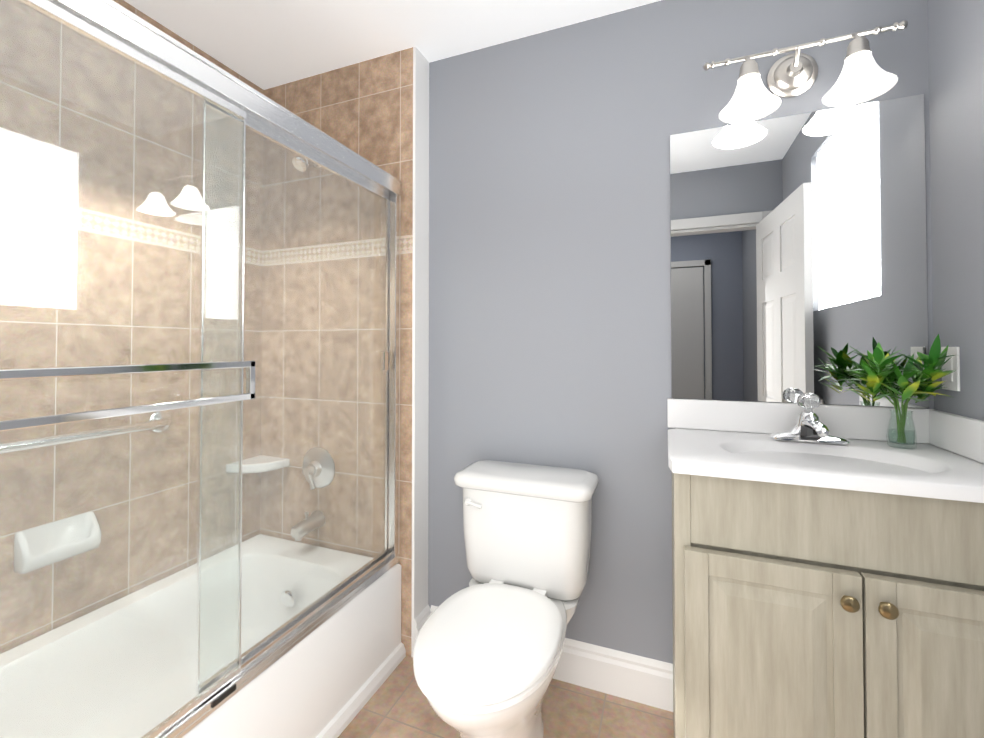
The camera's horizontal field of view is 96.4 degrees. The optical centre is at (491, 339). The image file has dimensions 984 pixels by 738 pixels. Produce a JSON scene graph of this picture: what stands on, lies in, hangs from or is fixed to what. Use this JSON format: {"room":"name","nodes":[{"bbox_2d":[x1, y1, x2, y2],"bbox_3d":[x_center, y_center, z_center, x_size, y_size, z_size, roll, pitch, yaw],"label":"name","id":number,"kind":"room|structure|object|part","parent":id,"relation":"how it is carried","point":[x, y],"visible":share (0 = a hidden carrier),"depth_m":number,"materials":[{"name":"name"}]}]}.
{"room":"bathroom","nodes":[
{"label":"bathroom","id":0,"kind":"room"},
{"bbox_2d":[0,0,263,653],"bbox_3d":[-1.377,0.032,1.435,0.100,2.440,1.800,0,-1,21],"label":"wall tiles","id":1,"kind":"structure","parent":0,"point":[100,227],"depth_m":1.50,"materials":[{"name":"beige tile"}]},
{"bbox_2d":[14,511,101,573],"bbox_3d":[-1.322,0.620,1.351,0.052,0.116,0.190,0,-1,21],"label":"soap dish","id":2,"kind":"object","parent":1,"relation":"attached to","point":[71,525],"depth_m":1.34,"materials":[{"name":"white ceramic"}]},
{"bbox_2d":[0,411,171,453],"bbox_3d":[-1.385,0.297,1.161,0.080,0.080,1.080,0,-1,21],"label":"grab bar","id":3,"kind":"object","parent":1,"relation":"attached to","point":[93,433],"depth_m":1.38,"materials":[{"name":"silver metal"}]},
{"bbox_2d":[124,0,660,89],"bbox_3d":[-0.473,-1.258,0.241,2.670,0.100,3.400,0,-1,21],"label":"ceiling","id":4,"kind":"structure","parent":0,"point":[264,44],"depth_m":1.67,"materials":[{"name":"white paint"}]},
{"bbox_2d":[338,655,673,737],"bbox_3d":[-0.473,1.282,0.201,2.670,0.100,3.400,0,-1,21],"label":"floor","id":5,"kind":"structure","parent":0,"point":[397,704],"depth_m":1.47,"materials":[{"name":"tile"}]},
{"bbox_2d":[0,534,405,737],"bbox_3d":[-0.998,1.065,1.157,0.788,0.365,1.582,0,-1,21],"label":"tub","id":6,"kind":"object","parent":5,"relation":"on","point":[328,677],"visible":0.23,"depth_m":1.43,"materials":[{"name":"white ceramic"}]},
{"bbox_2d":[0,0,400,737],"bbox_3d":[-0.671,0.112,1.045,0.099,1.533,1.579,0,-1,21],"label":"shower door","id":7,"kind":"structure","parent":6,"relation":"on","point":[122,30],"depth_m":1.04,"materials":[{"name":"clear glass"}]},
{"bbox_3d":[-0.422,0.084,1.727,0.018,0.075,0.030,0,-1,21],"label":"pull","id":8,"kind":"part","parent":7,"relation":"part of","materials":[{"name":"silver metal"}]},
{"bbox_2d":[413,460,598,737],"bbox_3d":[0.032,0.857,1.330,0.486,0.786,0.718,0,-1,21],"label":"toilet","id":9,"kind":"object","parent":5,"relation":"on","point":[488,646],"visible":1,"depth_m":1.37,"materials":[{"name":"white ceramic"}]},
{"bbox_3d":[-0.066,0.563,1.515,0.070,0.029,0.020,0,-1,21],"label":"lever","id":10,"kind":"part","parent":9,"relation":"part of","materials":[{"name":"white ceramic"}]},
{"bbox_3d":[-0.003,0.827,1.240,0.384,0.044,0.525,0,-1,21],"label":"seat","id":11,"kind":"part","parent":9,"relation":"part of","materials":[{"name":"white plastic"}]},
{"bbox_3d":[0.015,1.050,1.282,0.374,0.398,0.598,0,-1,21],"label":"bowl","id":12,"kind":"part","parent":9,"relation":"part of","materials":[{"name":"white ceramic"}]},
{"bbox_2d":[469,578,580,624],"bbox_3d":[0.120,0.957,1.552,0.380,0.193,0.218,0,-1,21],"label":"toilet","id":13,"kind":"object","parent":9,"relation":"attached to","point":[569,606],"depth_m":1.43,"materials":[{"name":"white ceramic"}]},
{"bbox_3d":[0.120,0.493,1.560,0.486,0.050,0.236,0,-1,21],"label":"lid","id":14,"kind":"part","parent":9,"relation":"part of","materials":[{"name":"white ceramic"}]},
{"bbox_3d":[0.123,0.689,1.563,0.448,0.340,0.214,0,-1,21],"label":"tank","id":15,"kind":"part","parent":9,"relation":"part of","materials":[{"name":"white ceramic"}]},
{"bbox_2d":[667,393,983,737],"bbox_3d":[0.839,0.701,1.143,0.704,1.093,0.499,0,-1,21],"label":"bathroom vanity","id":16,"kind":"object","parent":5,"relation":"on","point":[827,571],"visible":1,"depth_m":0.99,"materials":[{"name":"beige wood"}]},
{"bbox_2d":[668,428,983,502],"bbox_3d":[0.844,0.357,1.162,0.704,0.125,0.469,0,-1,21],"label":"countertop","id":17,"kind":"structure","parent":16,"relation":"on","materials":[{"name":"white stone"}]},
{"bbox_2d":[770,411,850,444],"bbox_3d":[0.910,0.254,1.245,0.196,0.082,0.156,0,-1,21],"label":"faucet","id":18,"kind":"object","parent":17,"relation":"on","point":[808,429],"depth_m":1.27,"materials":[{"name":"silver metal"}]},
{"bbox_2d":[827,334,955,449],"bbox_3d":[1.078,0.140,1.183,0.244,0.308,0.219,0,-1,21],"label":"potted plant","id":19,"kind":"object","parent":17,"relation":"on","point":[875,376],"visible":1,"depth_m":1.18,"materials":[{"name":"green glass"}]},
{"bbox_3d":[1.116,0.244,1.200,0.062,0.100,0.062,0,-1,21],"label":"glass","id":20,"kind":"part","parent":19,"relation":"part of","materials":[{"name":"clear glass"}]},
{"bbox_2d":[428,0,933,663],"bbox_3d":[0.177,0.036,1.738,2.570,2.440,0.100,0,-1,21],"label":"wall","id":21,"kind":"structure","parent":0,"point":[550,274],"depth_m":1.61,"materials":[{"name":"grey paint"}]},
{"bbox_2d":[260,47,412,656],"bbox_3d":[-0.678,0.040,1.962,0.815,2.440,0.110,0,-1,21],"label":"wall tile","id":22,"kind":"structure","parent":21,"relation":"attached to","point":[364,109],"depth_m":1.89,"materials":[{"name":"beige tile"}]},
{"bbox_2d":[225,455,289,472],"bbox_3d":[-1.026,0.559,1.932,0.180,0.050,0.180,0,-1,21],"label":"corner shelf","id":23,"kind":"object","parent":22,"relation":"attached to","point":[272,465],"depth_m":1.91,"materials":[{"name":"white ceramic"}]},
{"bbox_2d":[292,156,319,171],"bbox_3d":[-0.791,-0.772,1.886,0.072,0.121,0.136,0,-1,21],"label":"shower head","id":24,"kind":"object","parent":22,"relation":"attached to","point":[295,161],"depth_m":1.84},
{"bbox_2d":[291,511,324,540],"bbox_3d":[-0.781,0.780,1.859,0.072,0.099,0.140,0,-1,21],"label":"tub spout","id":25,"kind":"object","parent":22,"relation":"attached to","point":[307,530],"depth_m":1.84,"materials":[{"name":"silver metal"}]},
{"bbox_2d":[303,447,334,488],"bbox_3d":[-0.771,0.559,1.887,0.176,0.176,0.079,0,-1,21],"label":"shower valve","id":26,"kind":"object","parent":22,"relation":"attached to","point":[326,464],"depth_m":1.89,"materials":[{"name":"silver metal"}]},
{"bbox_2d":[411,46,428,656],"bbox_3d":[-0.293,0.037,1.810,0.012,2.440,0.110,0,-1,21],"label":"end cap","id":27,"kind":"object","parent":21,"relation":"attached to","point":[420,339],"visible":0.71,"depth_m":1.80,"materials":[{"name":"white paint"}]},
{"bbox_2d":[414,605,429,643],"bbox_3d":[-0.280,1.182,1.788,0.016,0.150,0.108,0,-1,21],"label":"baseboard","id":28,"kind":"structure","parent":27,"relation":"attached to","point":[421,618],"depth_m":1.77,"materials":[{"name":"white paint"}]},
{"bbox_2d":[430,605,672,711],"bbox_3d":[0.178,1.180,1.657,0.932,0.150,0.016,0,-1,21],"label":"baseboard","id":29,"kind":"structure","parent":21,"relation":"attached to","point":[637,678],"depth_m":1.55,"materials":[{"name":"white paint"}]},
{"bbox_2d":[670,94,928,407],"bbox_3d":[0.931,-0.254,1.388,0.679,0.904,0.005,0,-1,21],"label":"mirror","id":30,"kind":"object","parent":21,"relation":"attached to","point":[798,256],"visible":1,"depth_m":1.38,"materials":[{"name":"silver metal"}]},
{"bbox_2d":[703,20,907,123],"bbox_3d":[0.915,-0.802,1.306,0.518,0.203,0.186,0,-1,21],"label":"sconce","id":31,"kind":"object","parent":21,"relation":"attached to","point":[863,77],"visible":1,"depth_m":1.32,"materials":[{"name":"white glass"}]},
{"bbox_2d":[928,0,983,420],"bbox_3d":[0.723,0.005,-0.249,0.100,2.440,3.400,0,-1,21],"label":"wall","id":32,"kind":"structure","parent":0,"point":[956,67],"depth_m":1.14,"materials":[{"name":"grey paint"}]},
{"bbox_2d":[941,347,959,390],"bbox_3d":[1.225,0.077,1.178,0.008,0.116,0.072,0,-1,21],"label":"electrical outlet plate","id":33,"kind":"object","parent":32,"relation":"attached to","point":[952,381],"visible":0.81,"depth_m":1.16,"materials":[{"name":"white"}]}
]}

